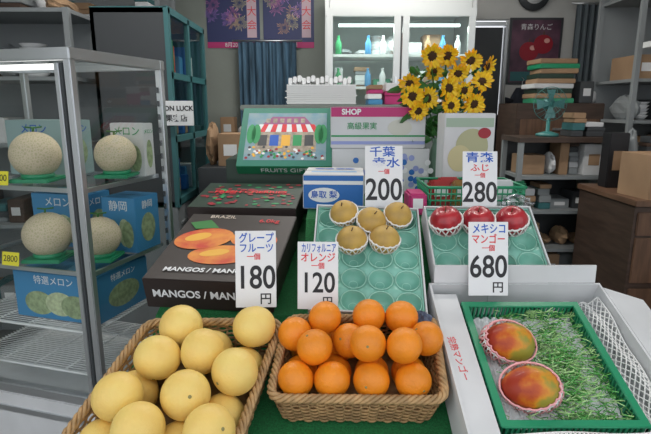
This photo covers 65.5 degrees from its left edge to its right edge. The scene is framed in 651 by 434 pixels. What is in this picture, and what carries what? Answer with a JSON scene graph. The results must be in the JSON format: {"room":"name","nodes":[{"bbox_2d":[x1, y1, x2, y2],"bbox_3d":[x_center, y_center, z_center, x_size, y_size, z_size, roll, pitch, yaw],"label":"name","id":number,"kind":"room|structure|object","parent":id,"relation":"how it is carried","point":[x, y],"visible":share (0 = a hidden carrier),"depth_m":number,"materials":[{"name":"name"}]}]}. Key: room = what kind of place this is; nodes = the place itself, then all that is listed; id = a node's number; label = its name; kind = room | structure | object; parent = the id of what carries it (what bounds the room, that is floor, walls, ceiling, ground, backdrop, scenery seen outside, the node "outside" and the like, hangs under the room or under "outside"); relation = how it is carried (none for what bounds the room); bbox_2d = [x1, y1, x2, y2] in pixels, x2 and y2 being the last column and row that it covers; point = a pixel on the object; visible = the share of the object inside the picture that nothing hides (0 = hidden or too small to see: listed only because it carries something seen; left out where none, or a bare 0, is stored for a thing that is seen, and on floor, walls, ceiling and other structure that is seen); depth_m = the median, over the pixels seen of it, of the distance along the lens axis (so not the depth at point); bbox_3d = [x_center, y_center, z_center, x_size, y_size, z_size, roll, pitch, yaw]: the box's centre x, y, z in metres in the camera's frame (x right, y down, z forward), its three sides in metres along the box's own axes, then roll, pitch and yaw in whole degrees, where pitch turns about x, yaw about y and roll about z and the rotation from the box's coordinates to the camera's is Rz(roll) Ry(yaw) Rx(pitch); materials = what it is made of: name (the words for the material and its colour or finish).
{"room":"food shop","nodes":[
{"label":"food shop","id":0,"kind":"room"},
{"bbox_2d":[0,330,118,348],"bbox_3d":[0.000,0.832,3.249,5.400,0.100,7.400,0,12,0],"label":"floor","id":1,"kind":"structure","parent":0,"point":[3,333],"depth_m":3.31,"materials":[{"name":"concrete"}]},
{"bbox_2d":[0,0,118,329],"bbox_3d":[-1.750,-0.257,2.963,0.880,2.150,0.430,0,12,0],"label":"storage shelf","id":2,"kind":"object","parent":1,"relation":"on","point":[23,23],"visible":0.27,"depth_m":2.99,"materials":[{"name":"grey metal"}]},
{"bbox_2d":[0,47,173,433],"bbox_3d":[-0.968,0.238,1.889,0.650,1.597,0.472,3,13,16],"label":"display case","id":3,"kind":"object","parent":1,"relation":"on","point":[46,374],"visible":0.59,"depth_m":1.73,"materials":[{"name":"silver metal"}]},
{"bbox_2d":[2,251,18,265],"bbox_3d":[-1.046,0.139,1.681,0.070,0.045,0.009,3,13,16],"label":"price tag","id":4,"kind":"object","parent":3,"relation":"attached to","point":[8,258],"visible":1,"depth_m":1.68,"materials":[{"name":"yellow"}]},
{"bbox_2d":[8,126,65,182],"bbox_3d":[-0.959,-0.210,1.674,0.156,0.180,0.156,0,12,0],"label":"melon","id":5,"kind":"object","parent":3,"relation":"in","point":[35,155],"visible":1,"depth_m":1.63,"materials":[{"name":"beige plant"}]},
{"bbox_2d":[20,207,73,263],"bbox_3d":[-0.950,0.055,1.728,0.156,0.180,0.156,0,12,0],"label":"melon","id":6,"kind":"object","parent":3,"relation":"in","point":[47,235],"visible":0.99,"depth_m":1.68,"materials":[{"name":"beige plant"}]},
{"bbox_2d":[5,119,93,174],"bbox_3d":[-1.042,-0.267,1.919,0.261,0.201,0.141,3,13,16],"label":"gift box","id":7,"kind":"object","parent":3,"relation":"in","point":[51,127],"visible":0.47,"depth_m":1.86,"materials":[{"name":"teal"}]},
{"bbox_2d":[31,187,108,246],"bbox_3d":[-0.982,-0.002,1.969,0.241,0.201,0.141,3,13,16],"label":"gift box","id":8,"kind":"object","parent":3,"relation":"in","point":[59,201],"visible":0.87,"depth_m":1.90,"materials":[{"name":"blue"}]},
{"bbox_2d":[13,249,146,323],"bbox_3d":[-0.883,0.245,1.855,0.341,0.166,0.281,3,13,16],"label":"gift box","id":9,"kind":"object","parent":3,"relation":"in","point":[38,294],"visible":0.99,"depth_m":1.75,"materials":[{"name":"blue cardboard"}]},
{"bbox_2d":[90,212,124,262],"bbox_3d":[-0.772,0.063,1.731,0.140,0.163,0.140,0,12,0],"label":"melon","id":10,"kind":"object","parent":3,"relation":"in","point":[106,233],"visible":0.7,"depth_m":1.69,"materials":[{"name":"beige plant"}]},
{"bbox_2d":[93,130,139,178],"bbox_3d":[-0.737,-0.223,1.776,0.140,0.163,0.140,0,12,0],"label":"melon","id":11,"kind":"object","parent":3,"relation":"in","point":[114,154],"visible":1,"depth_m":1.73,"materials":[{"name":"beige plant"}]},
{"bbox_2d":[101,191,160,252],"bbox_3d":[-0.724,0.015,1.892,0.141,0.201,0.141,3,13,16],"label":"gift box","id":12,"kind":"object","parent":3,"relation":"in","point":[136,214],"visible":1,"depth_m":1.83,"materials":[{"name":"blue"}]},
{"bbox_2d":[110,122,155,175],"bbox_3d":[-0.713,-0.252,1.873,0.141,0.191,0.061,3,13,16],"label":"gift box","id":13,"kind":"object","parent":3,"relation":"in","point":[140,135],"visible":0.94,"depth_m":1.84,"materials":[{"name":"grey"}]},
{"bbox_2d":[68,0,175,15],"bbox_3d":[-1.750,-0.563,4.022,1.130,2.300,0.430,0,12,0],"label":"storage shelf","id":14,"kind":"object","parent":1,"relation":"on","point":[83,5],"visible":0.02,"depth_m":3.98,"materials":[{"name":"grey metal"}]},
{"bbox_2d":[89,6,209,332],"bbox_3d":[-1.025,-0.221,3.226,0.410,1.968,0.805,0,12,0],"label":"shelving unit","id":15,"kind":"object","parent":1,"relation":"on","point":[161,33],"visible":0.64,"depth_m":2.77,"materials":[{"name":"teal metal"}]},
{"bbox_2d":[165,101,193,125],"bbox_3d":[-0.798,-0.557,2.720,0.183,0.130,0.016,0,12,0],"label":"name sign","id":16,"kind":"object","parent":15,"relation":"attached to","point":[178,113],"visible":0.84,"depth_m":2.71,"materials":[{"name":"white paper"}]},
{"bbox_2d":[198,122,240,193],"bbox_3d":[-0.550,0.073,3.290,0.420,1.367,0.400,0,12,0],"label":"table","id":17,"kind":"object","parent":1,"relation":"on","point":[222,146],"visible":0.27,"depth_m":3.07,"materials":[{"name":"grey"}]},
{"bbox_2d":[218,117,240,160],"bbox_3d":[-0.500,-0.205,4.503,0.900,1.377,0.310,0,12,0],"label":"cardboard box","id":18,"kind":"object","parent":17,"relation":"on","point":[227,124],"depth_m":4.30,"materials":[{"name":"brown cardboard"}]},
{"bbox_2d":[131,194,451,433],"bbox_3d":[0.113,0.546,1.663,1.135,1.130,1.540,0,12,0],"label":"display stand","id":19,"kind":"object","parent":1,"relation":"on","point":[267,419],"visible":0.06,"depth_m":1.09,"materials":[{"name":"green wood"}]},
{"bbox_2d":[61,318,280,433],"bbox_3d":[-0.296,0.370,1.046,0.334,0.210,0.404,3,12,12],"label":"wicker basket","id":20,"kind":"object","parent":19,"relation":"on","point":[250,400],"visible":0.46,"depth_m":1.09,"materials":[{"name":"wicker"}]},
{"bbox_2d":[80,419,111,433],"bbox_3d":[-0.422,0.431,0.960,0.094,0.094,0.093,5,13,22],"label":"grapefruit","id":21,"kind":"object","parent":20,"relation":"in","point":[99,426],"visible":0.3,"depth_m":0.94,"materials":[{"name":"yellow"}]},
{"bbox_2d":[90,371,143,421],"bbox_3d":[-0.398,0.344,0.970,0.094,0.093,0.093,-3,13,-13],"label":"grapefruit","id":22,"kind":"object","parent":20,"relation":"in","point":[114,391],"visible":0.77,"depth_m":0.94,"materials":[{"name":"yellow"}]},
{"bbox_2d":[110,401,165,433],"bbox_3d":[-0.338,0.382,0.912,0.095,0.095,0.089,-3,13,-14],"label":"grapefruit","id":23,"kind":"object","parent":20,"relation":"in","point":[138,417],"visible":1,"depth_m":0.89,"materials":[{"name":"yellow"}]},
{"bbox_2d":[129,370,158,404],"bbox_3d":[-0.396,0.368,1.056,0.094,0.094,0.093,5,13,21],"label":"grapefruit","id":24,"kind":"object","parent":20,"relation":"in","point":[151,388],"visible":0.31,"depth_m":1.04,"materials":[{"name":"yellow"}]},
{"bbox_2d":[133,335,180,379],"bbox_3d":[-0.348,0.291,1.049,0.094,0.093,0.094,5,13,20],"label":"grapefruit","id":25,"kind":"object","parent":20,"relation":"in","point":[157,357],"visible":0.97,"depth_m":1.02,"materials":[{"name":"yellow"}]},
{"bbox_2d":[165,421,184,433],"bbox_3d":[-0.275,0.433,0.956,0.095,0.092,0.094,7,14,30],"label":"grapefruit","id":26,"kind":"object","parent":20,"relation":"in","point":[175,427],"visible":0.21,"depth_m":0.94,"materials":[{"name":"yellow"}]},
{"bbox_2d":[160,369,210,421],"bbox_3d":[-0.269,0.342,0.972,0.094,0.094,0.092,-4,13,-16],"label":"grapefruit","id":27,"kind":"object","parent":26,"relation":"on","point":[185,390],"visible":0.94,"depth_m":0.94,"materials":[{"name":"yellow"}]},
{"bbox_2d":[159,305,202,347],"bbox_3d":[-0.320,0.243,1.123,0.093,0.095,0.093,5,13,20],"label":"grapefruit","id":28,"kind":"object","parent":20,"relation":"in","point":[178,321],"visible":0.81,"depth_m":1.09,"materials":[{"name":"yellow"}]},
{"bbox_2d":[182,403,235,433],"bbox_3d":[-0.209,0.385,0.909,0.092,0.094,0.095,5,13,21],"label":"grapefruit","id":29,"kind":"object","parent":20,"relation":"in","point":[209,418],"visible":1,"depth_m":0.89,"materials":[{"name":"yellow"}]},
{"bbox_2d":[214,330,232,349],"bbox_3d":[-0.258,0.305,1.151,0.095,0.092,0.094,7,14,30],"label":"grapefruit","id":30,"kind":"object","parent":20,"relation":"in","point":[227,342],"visible":0.12,"depth_m":1.14,"materials":[{"name":"yellow"}]},
{"bbox_2d":[209,393,243,426],"bbox_3d":[-0.205,0.400,1.007,0.091,0.095,0.095,4,13,19],"label":"grapefruit","id":31,"kind":"object","parent":20,"relation":"in","point":[233,404],"visible":0.2,"depth_m":0.99,"materials":[{"name":"yellow"}]},
{"bbox_2d":[211,348,257,395],"bbox_3d":[-0.183,0.311,1.019,0.094,0.094,0.091,5,13,23],"label":"grapefruit","id":32,"kind":"object","parent":20,"relation":"in","point":[234,371],"visible":1,"depth_m":0.99,"materials":[{"name":"yellow"}]},
{"bbox_2d":[238,347,262,389],"bbox_3d":[-0.181,0.333,1.109,0.095,0.095,0.089,2,12,8],"label":"grapefruit","id":33,"kind":"object","parent":20,"relation":"in","point":[254,353],"visible":0.15,"depth_m":1.10,"materials":[{"name":"yellow"}]},
{"bbox_2d":[233,306,275,346],"bbox_3d":[-0.158,0.243,1.123,0.095,0.091,0.094,-4,13,-16],"label":"grapefruit","id":34,"kind":"object","parent":20,"relation":"in","point":[253,326],"visible":1,"depth_m":1.09,"materials":[{"name":"yellow"}]},
{"bbox_2d":[235,231,276,307],"bbox_3d":[-0.165,0.149,1.200,0.096,0.229,0.040,0,12,-2],"label":"price card","id":35,"kind":"object","parent":20,"relation":"attached to","point":[255,251],"visible":1,"depth_m":1.20,"materials":[{"name":"white paper"}]},
{"bbox_3d":[-0.296,0.366,1.058,0.095,0.088,0.095,-20,39,0],"label":"grapefruit","id":36,"kind":"object","parent":20,"relation":"in","visible":0},
{"bbox_2d":[180,328,223,374],"bbox_3d":[-0.258,0.282,1.063,0.091,0.095,0.094,-4,13,-16],"label":"grapefruit","id":37,"kind":"object","parent":36,"relation":"on","point":[200,347],"visible":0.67,"depth_m":1.03,"materials":[{"name":"yellow"}]},
{"bbox_2d":[142,214,297,312],"bbox_3d":[-0.277,0.116,1.447,0.336,0.177,0.384,1,12,7],"label":"carton","id":38,"kind":"object","parent":19,"relation":"on","point":[196,270],"visible":0.79,"depth_m":1.35,"materials":[{"name":"black cardboard"}]},
{"bbox_2d":[187,183,305,230],"bbox_3d":[-0.266,-0.032,1.792,0.360,0.139,0.291,1,12,4],"label":"carton","id":39,"kind":"object","parent":19,"relation":"on","point":[216,198],"visible":0.57,"depth_m":1.72,"materials":[{"name":"black"}]},
{"bbox_2d":[226,153,307,212],"bbox_3d":[-0.200,-0.150,2.137,0.380,0.216,0.280,0,12,0],"label":"carton","id":40,"kind":"object","parent":19,"relation":"on","point":[232,175],"visible":0.18,"depth_m":1.99,"materials":[{"name":"grey"}]},
{"bbox_2d":[236,108,331,173],"bbox_3d":[-0.156,-0.309,2.032,0.370,0.251,0.239,0,12,2],"label":"gift box","id":41,"kind":"object","parent":40,"relation":"on","point":[272,140],"visible":1,"depth_m":2.00,"materials":[{"name":"green cardboard"}]},
{"bbox_2d":[303,167,363,208],"bbox_3d":[0.030,-0.102,1.716,0.195,0.112,0.203,1,12,3],"label":"carton","id":42,"kind":"object","parent":19,"relation":"on","point":[321,185],"visible":1,"depth_m":1.62,"materials":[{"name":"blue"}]},
{"bbox_2d":[267,314,448,422],"bbox_3d":[0.071,0.330,1.110,0.379,0.168,0.245,0,12,1],"label":"wicker basket","id":43,"kind":"object","parent":19,"relation":"on","point":[388,407],"visible":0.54,"depth_m":1.03,"materials":[{"name":"wicker"}]},
{"bbox_2d":[278,317,310,350],"bbox_3d":[-0.067,0.258,1.118,0.075,0.075,0.072,2,12,10],"label":"orange","id":44,"kind":"object","parent":43,"relation":"in","point":[291,329],"visible":0.77,"depth_m":1.09,"materials":[{"name":"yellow food"}]},
{"bbox_2d":[278,360,313,393],"bbox_3d":[-0.061,0.333,1.040,0.075,0.074,0.075,4,13,20],"label":"orange","id":45,"kind":"object","parent":43,"relation":"in","point":[295,377],"visible":0.91,"depth_m":1.01,"materials":[{"name":"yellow food"}]},
{"bbox_2d":[297,329,331,364],"bbox_3d":[-0.023,0.272,1.060,0.075,0.073,0.075,3,12,12],"label":"orange","id":46,"kind":"object","parent":43,"relation":"in","point":[314,346],"visible":1,"depth_m":1.03,"materials":[{"name":"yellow food"}]},
{"bbox_2d":[298,242,337,308],"bbox_3d":[-0.018,0.163,1.198,0.096,0.208,0.036,0,12,1],"label":"price card","id":47,"kind":"object","parent":43,"relation":"attached to","point":[317,261],"visible":0.97,"depth_m":1.20,"materials":[{"name":"white paper"}]},
{"bbox_2d":[308,301,340,333],"bbox_3d":[-0.002,0.226,1.137,0.074,0.074,0.075,7,14,28],"label":"orange","id":48,"kind":"object","parent":43,"relation":"in","point":[325,316],"visible":0.98,"depth_m":1.11,"materials":[{"name":"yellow food"}]},
{"bbox_2d":[314,361,349,393],"bbox_3d":[0.013,0.334,1.040,0.074,0.074,0.074,5,13,23],"label":"orange","id":49,"kind":"object","parent":43,"relation":"in","point":[332,377],"visible":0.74,"depth_m":1.01,"materials":[{"name":"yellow food"}]},
{"bbox_2d":[318,355,351,377],"bbox_3d":[0.020,0.341,1.114,0.075,0.075,0.073,5,13,21],"label":"orange","id":50,"kind":"object","parent":43,"relation":"in","point":[337,358],"visible":0.35,"depth_m":1.10,"materials":[{"name":"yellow food"}]},
{"bbox_2d":[332,323,358,357],"bbox_3d":[0.052,0.271,1.111,0.075,0.075,0.073,6,14,27],"label":"orange","id":51,"kind":"object","parent":43,"relation":"in","point":[342,334],"visible":0.64,"depth_m":1.09,"materials":[{"name":"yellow food"}]},
{"bbox_2d":[352,299,384,328],"bbox_3d":[0.098,0.224,1.146,0.072,0.076,0.075,6,13,25],"label":"orange","id":52,"kind":"object","parent":43,"relation":"in","point":[367,311],"visible":0.86,"depth_m":1.12,"materials":[{"name":"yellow food"}]},
{"bbox_2d":[353,362,389,394],"bbox_3d":[0.094,0.335,1.040,0.075,0.075,0.071,6,14,27],"label":"orange","id":53,"kind":"object","parent":43,"relation":"in","point":[371,378],"visible":0.88,"depth_m":1.01,"materials":[{"name":"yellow food"}]},
{"bbox_2d":[350,325,385,361],"bbox_3d":[0.088,0.262,1.047,0.075,0.075,0.072,3,13,15],"label":"orange","id":54,"kind":"object","parent":53,"relation":"on","point":[367,342],"visible":1,"depth_m":1.02,"materials":[{"name":"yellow food"}]},
{"bbox_2d":[385,301,417,330],"bbox_3d":[0.172,0.227,1.148,0.075,0.073,0.075,7,14,29],"label":"orange","id":55,"kind":"object","parent":43,"relation":"in","point":[399,314],"visible":0.78,"depth_m":1.12,"materials":[{"name":"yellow food"}]},
{"bbox_2d":[391,358,423,381],"bbox_3d":[0.182,0.341,1.113,0.075,0.074,0.074,6,14,27],"label":"orange","id":56,"kind":"object","parent":43,"relation":"in","point":[395,367],"visible":0.16,"depth_m":1.10,"materials":[{"name":"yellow food"}]},
{"bbox_2d":[395,362,431,394],"bbox_3d":[0.180,0.337,1.039,0.073,0.075,0.075,7,14,29],"label":"orange","id":57,"kind":"object","parent":43,"relation":"in","point":[414,378],"visible":0.88,"depth_m":1.01,"materials":[{"name":"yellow food"}]},
{"bbox_2d":[386,327,421,363],"bbox_3d":[0.162,0.265,1.041,0.074,0.074,0.075,5,13,22],"label":"orange","id":58,"kind":"object","parent":57,"relation":"on","point":[404,344],"visible":1,"depth_m":1.01,"materials":[{"name":"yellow food"}]},
{"bbox_2d":[417,310,432,322],"bbox_3d":[0.221,0.245,1.177,0.060,0.059,0.039,0,12,0],"label":"film","id":59,"kind":"object","parent":43,"relation":"in","point":[422,316],"visible":0.34,"depth_m":1.17,"materials":[{"name":"blue"}]},
{"bbox_2d":[412,321,443,355],"bbox_3d":[0.220,0.265,1.105,0.074,0.074,0.074,7,14,28],"label":"orange","id":60,"kind":"object","parent":43,"relation":"in","point":[431,335],"visible":0.75,"depth_m":1.08,"materials":[{"name":"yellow food"}]},
{"bbox_2d":[308,204,427,324],"bbox_3d":[0.109,0.119,1.334,0.292,0.266,0.310,1,12,2],"label":"tray","id":61,"kind":"object","parent":19,"relation":"on","point":[387,279],"visible":0.56,"depth_m":1.30,"materials":[{"name":"green plastic"}]},
{"bbox_2d":[329,200,358,226],"bbox_3d":[0.051,-0.009,1.387,0.079,0.074,0.077,-3,13,-13],"label":"pear","id":62,"kind":"object","parent":61,"relation":"in","point":[343,213],"visible":0.97,"depth_m":1.36,"materials":[{"name":"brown food"}]},
{"bbox_2d":[335,225,367,255],"bbox_3d":[0.069,0.061,1.326,0.083,0.079,0.084,-12,17,-43],"label":"pear","id":63,"kind":"object","parent":61,"relation":"in","point":[352,240],"visible":0.97,"depth_m":1.30,"materials":[{"name":"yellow food"}]},
{"bbox_2d":[356,207,386,234],"bbox_3d":[0.123,0.013,1.369,0.080,0.078,0.083,11,16,42],"label":"pear","id":64,"kind":"object","parent":61,"relation":"in","point":[369,218],"visible":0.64,"depth_m":1.34,"materials":[{"name":"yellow food"}]},
{"bbox_2d":[365,146,402,206],"bbox_3d":[0.166,-0.090,1.442,0.107,0.221,0.046,0,12,0],"label":"price card","id":65,"kind":"object","parent":61,"relation":"in","point":[383,164],"visible":0.94,"depth_m":1.44,"materials":[{"name":"white paper"}]},
{"bbox_2d":[368,225,400,254],"bbox_3d":[0.155,0.058,1.327,0.085,0.080,0.084,-11,16,-40],"label":"pear","id":66,"kind":"object","parent":61,"relation":"in","point":[383,239],"visible":1,"depth_m":1.30,"materials":[{"name":"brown food"}]},
{"bbox_2d":[383,202,412,229],"bbox_3d":[0.196,-0.003,1.382,0.076,0.075,0.079,11,16,41],"label":"pear","id":67,"kind":"object","parent":61,"relation":"in","point":[398,215],"visible":0.94,"depth_m":1.36,"materials":[{"name":"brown food"}]},
{"bbox_2d":[332,147,432,193],"bbox_3d":[0.213,-0.194,2.003,0.377,0.171,0.243,0,12,0],"label":"carton","id":68,"kind":"object","parent":19,"relation":"on","point":[416,162],"visible":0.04,"depth_m":1.88,"materials":[{"name":"grey"}]},
{"bbox_2d":[330,107,425,147],"bbox_3d":[0.195,-0.358,1.998,0.350,0.152,0.263,0,12,0],"label":"carton","id":69,"kind":"object","parent":68,"relation":"on","point":[351,127],"visible":0.99,"depth_m":1.87,"materials":[{"name":"grey"}]},
{"bbox_2d":[404,189,426,214],"bbox_3d":[0.278,-0.048,1.570,0.055,0.065,0.101,0,12,0],"label":"packet","id":70,"kind":"object","parent":19,"relation":"on","point":[413,198],"visible":0.72,"depth_m":1.52,"materials":[{"name":"pink"}]},
{"bbox_2d":[386,43,496,176],"bbox_3d":[0.428,-0.362,1.901,0.399,0.542,0.229,0,12,0],"label":"sunflower vase","id":71,"kind":"object","parent":19,"relation":"on","point":[419,101],"visible":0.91,"depth_m":1.82,"materials":[{"name":"yellow plant"}]},
{"bbox_2d":[435,113,495,176],"bbox_3d":[0.485,-0.211,1.774,0.170,0.301,0.112,0,12,0],"label":"gift box","id":72,"kind":"object","parent":19,"relation":"on","point":[457,133],"visible":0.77,"depth_m":1.71,"materials":[{"name":"grey"}]},
{"bbox_2d":[416,177,527,205],"bbox_3d":[0.453,-0.069,1.612,0.297,0.088,0.204,0,12,0],"label":"basket","id":73,"kind":"object","parent":19,"relation":"on","point":[421,185],"visible":0.37,"depth_m":1.52,"materials":[{"name":"green plastic"}]},
{"bbox_2d":[427,177,512,205],"bbox_3d":[0.457,-0.080,1.625,0.265,0.090,0.135,0,12,0],"label":"snack packets","id":74,"kind":"object","parent":73,"relation":"in","point":[441,181],"visible":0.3,"depth_m":1.58,"materials":[{"name":"red"}]},
{"bbox_2d":[421,206,550,282],"bbox_3d":[0.425,0.074,1.368,0.298,0.182,0.215,0,12,0],"label":"tray","id":75,"kind":"object","parent":19,"relation":"on","point":[528,248],"visible":0.31,"depth_m":1.36,"materials":[{"name":"plastic"}]},
{"bbox_2d":[428,206,463,236],"bbox_3d":[0.322,0.009,1.351,0.092,0.088,0.092,-11,35,7],"label":"apple","id":76,"kind":"object","parent":75,"relation":"in","point":[444,221],"depth_m":1.33,"materials":[{"name":"red food"}]},
{"bbox_2d":[462,206,495,233],"bbox_3d":[0.408,0.009,1.351,0.092,0.088,0.092,-8,37,6],"label":"apple","id":77,"kind":"object","parent":75,"relation":"in","point":[475,213],"depth_m":1.33,"materials":[{"name":"food"}]},
{"bbox_2d":[462,151,496,205],"bbox_3d":[0.440,-0.081,1.444,0.098,0.208,0.044,0,12,2],"label":"price card","id":78,"kind":"object","parent":75,"relation":"attached to","point":[479,176],"visible":0.91,"depth_m":1.44,"materials":[{"name":"white paper"}]},
{"bbox_2d":[495,206,529,236],"bbox_3d":[0.497,0.009,1.351,0.092,0.088,0.092,-10,39,9],"label":"apple","id":79,"kind":"object","parent":75,"relation":"in","point":[518,220],"depth_m":1.32,"materials":[{"name":"food"}]},
{"bbox_2d":[427,265,650,433],"bbox_3d":[0.533,0.311,1.103,0.547,0.306,0.459,0,12,0],"label":"carton","id":80,"kind":"object","parent":19,"relation":"on","point":[468,404],"visible":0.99,"depth_m":1.20,"materials":[{"name":"grey cardboard"}]},
{"bbox_2d":[460,302,650,433],"bbox_3d":[0.469,0.318,1.097,0.283,0.167,0.333,0,12,0],"label":"plastic tray","id":81,"kind":"object","parent":80,"relation":"in","point":[590,403],"visible":0.77,"depth_m":1.07,"materials":[{"name":"green plastic"}]},
{"bbox_2d":[468,222,507,317],"bbox_3d":[0.402,0.138,1.251,0.098,0.247,0.052,0,12,0],"label":"price card","id":82,"kind":"object","parent":81,"relation":"attached to","point":[487,241],"visible":1,"depth_m":1.25,"materials":[{"name":"white paper"}]},
{"bbox_2d":[479,319,537,364],"bbox_3d":[0.400,0.276,1.113,0.122,0.094,0.094,0,12,1],"label":"mango","id":83,"kind":"object","parent":81,"relation":"in","point":[510,342],"visible":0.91,"depth_m":1.08,"materials":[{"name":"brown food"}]},
{"bbox_2d":[498,361,563,414],"bbox_3d":[0.411,0.342,1.012,0.122,0.094,0.097,6,14,25],"label":"mango","id":84,"kind":"object","parent":81,"relation":"in","point":[534,388],"visible":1,"depth_m":0.98,"materials":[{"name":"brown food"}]},
{"bbox_2d":[523,431,650,433],"bbox_3d":[0.497,0.409,0.919,0.330,0.030,0.034,0,12,-1],"label":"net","id":85,"kind":"object","parent":80,"relation":"in","point":[554,432],"visible":1,"depth_m":0.93,"materials":[{"name":"white"}]},
{"bbox_2d":[579,297,650,431],"bbox_3d":[0.648,0.320,1.095,0.056,0.174,0.389,0,12,0],"label":"net","id":86,"kind":"object","parent":80,"relation":"in","point":[589,308],"visible":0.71,"depth_m":1.13,"materials":[{"name":"white"}]},
{"bbox_2d":[240,105,452,152],"bbox_3d":[0.100,0.149,2.713,1.000,1.462,0.400,0,12,0],"label":"countertop","id":87,"kind":"structure","parent":1,"relation":"on","point":[429,144],"depth_m":2.37,"materials":[{"name":"grey"}]},
{"bbox_2d":[285,75,357,104],"bbox_3d":[-0.021,-0.631,2.524,0.348,0.138,0.220,0,12,0],"label":"plastic containers","id":88,"kind":"object","parent":87,"relation":"on","point":[306,93],"visible":1,"depth_m":2.42,"materials":[{"name":"white plastic"}]},
{"bbox_2d":[365,83,443,104],"bbox_3d":[0.391,-0.621,2.560,0.372,0.104,0.214,0,12,0],"label":"packaged goods","id":89,"kind":"object","parent":87,"relation":"on","point":[375,94],"visible":0.39,"depth_m":2.48,"materials":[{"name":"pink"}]},
{"bbox_2d":[325,0,476,112],"bbox_3d":[0.560,-0.624,4.210,1.126,2.340,0.608,0,12,0],"label":"display cabinet","id":90,"kind":"object","parent":1,"relation":"on","point":[369,42],"visible":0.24,"depth_m":3.89,"materials":[{"name":"silver metal"}]},
{"bbox_2d":[495,103,604,176],"bbox_3d":[1.660,-0.118,3.904,0.620,1.480,0.418,0,12,0],"label":"cabinet","id":91,"kind":"object","parent":1,"relation":"on","point":[513,118],"visible":0.18,"depth_m":3.58,"materials":[{"name":"brown wood"}]},
{"bbox_2d":[521,58,579,102],"bbox_3d":[1.627,-0.983,3.675,0.328,0.305,0.241,0,12,0],"label":"packs","id":92,"kind":"object","parent":91,"relation":"on","point":[551,73],"visible":0.94,"depth_m":3.58,"materials":[{"name":"green paper"}]},
{"bbox_2d":[571,81,595,102],"bbox_3d":[1.885,-0.903,3.672,0.161,0.150,0.182,0,12,0],"label":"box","id":93,"kind":"object","parent":91,"relation":"on","point":[583,91],"visible":0.83,"depth_m":3.59,"materials":[{"name":"grey"}]},
{"bbox_2d":[499,113,604,264],"bbox_3d":[1.500,0.027,3.382,0.620,1.418,0.330,0,12,0],"label":"shelving unit","id":94,"kind":"object","parent":1,"relation":"on","point":[551,168],"visible":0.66,"depth_m":3.25,"materials":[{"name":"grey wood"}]},
{"bbox_2d":[533,87,566,136],"bbox_3d":[1.421,-0.667,3.204,0.159,0.306,0.151,-11,16,-42],"label":"electric fan","id":95,"kind":"object","parent":94,"relation":"on","point":[548,104],"visible":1,"depth_m":3.19,"materials":[{"name":"plastic"}]},
{"bbox_2d":[572,183,650,308],"bbox_3d":[1.980,0.333,2.883,0.900,0.970,0.606,0,12,0],"label":"wooden cabinet","id":96,"kind":"object","parent":1,"relation":"on","point":[613,230],"visible":0.54,"depth_m":2.68,"materials":[{"name":"brown wood"}]},
{"bbox_2d":[597,128,650,187],"bbox_3d":[1.754,-0.330,2.932,0.298,0.366,0.130,0,12,0],"label":"clutter","id":97,"kind":"object","parent":96,"relation":"on","point":[613,143],"visible":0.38,"depth_m":2.88,"materials":[{"name":"black"}]},
{"bbox_2d":[617,151,650,199],"bbox_3d":[1.720,-0.219,2.612,0.275,0.223,0.226,-2,12,-8],"label":"cardboard box","id":98,"kind":"object","parent":96,"relation":"on","point":[634,180],"visible":1,"depth_m":2.59,"materials":[{"name":"cardboard"}]},
{"bbox_2d":[591,0,650,143],"bbox_3d":[2.260,-0.562,3.510,0.650,2.515,0.530,0,12,0],"label":"wall shelf","id":99,"kind":"object","parent":1,"relation":"on","point":[621,68],"visible":0.23,"depth_m":3.58,"materials":[{"name":"grey metal"}]},
{"bbox_2d":[175,0,599,133],"bbox_3d":[0.150,-0.944,4.604,5.700,2.800,0.100,0,12,0],"label":"wall","id":100,"kind":"structure","parent":0,"point":[222,64],"depth_m":4.44,"materials":[{"name":"paint"}]},
{"bbox_2d":[205,0,259,47],"bbox_3d":[-0.807,-1.783,4.367,0.474,0.620,0.006,0,12,0],"label":"poster","id":101,"kind":"object","parent":100,"relation":"attached to","point":[227,20],"visible":0.99,"depth_m":4.39,"materials":[{"name":"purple paper"}]},
{"bbox_2d":[232,40,301,125],"bbox_3d":[-0.500,-1.119,4.423,0.600,0.818,0.036,0,12,0],"label":"curtain","id":102,"kind":"object","parent":100,"relation":"hanging from","point":[266,67],"visible":0.66,"depth_m":4.39,"materials":[{"name":"blue fabric"}]},
{"bbox_2d":[263,0,313,47],"bbox_3d":[-0.320,-1.783,4.367,0.440,0.620,0.006,0,12,0],"label":"poster","id":103,"kind":"object","parent":100,"relation":"attached to","point":[282,19],"visible":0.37,"depth_m":4.39,"materials":[{"name":"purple paper"}]},
{"bbox_2d":[472,22,508,150],"bbox_3d":[1.430,-0.641,4.670,0.334,2.180,0.080,0,12,0],"label":"door","id":104,"kind":"structure","parent":100,"relation":"in","point":[491,38],"depth_m":4.50,"materials":[{"name":"grey"}]},
{"bbox_2d":[494,77,524,148],"bbox_3d":[1.720,-0.874,4.487,0.428,0.712,0.116,0,12,0],"label":"jacket","id":105,"kind":"object","parent":100,"relation":"hanging from","point":[516,97],"visible":0.18,"depth_m":4.42,"materials":[{"name":"fabric"}]},
{"bbox_2d":[519,0,548,10],"bbox_3d":[1.780,-1.919,4.307,0.280,0.310,0.040,0,12,0],"label":"wall clock","id":106,"kind":"object","parent":100,"relation":"attached to","point":[531,5],"visible":1,"depth_m":4.32,"materials":[{"name":"grey"}]},
{"bbox_2d":[505,18,563,84],"bbox_3d":[1.830,-1.450,4.435,0.460,0.560,0.015,0,12,0],"label":"poster","id":107,"kind":"object","parent":100,"relation":"attached to","point":[529,38],"visible":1,"depth_m":4.42,"materials":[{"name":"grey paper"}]},
{"bbox_2d":[572,2,598,81],"bbox_3d":[2.270,-1.216,4.392,0.380,1.220,0.039,0,12,0],"label":"curtain","id":108,"kind":"object","parent":100,"relation":"hanging from","point":[586,18],"visible":0.42,"depth_m":4.33,"materials":[{"name":"grey fabric"}]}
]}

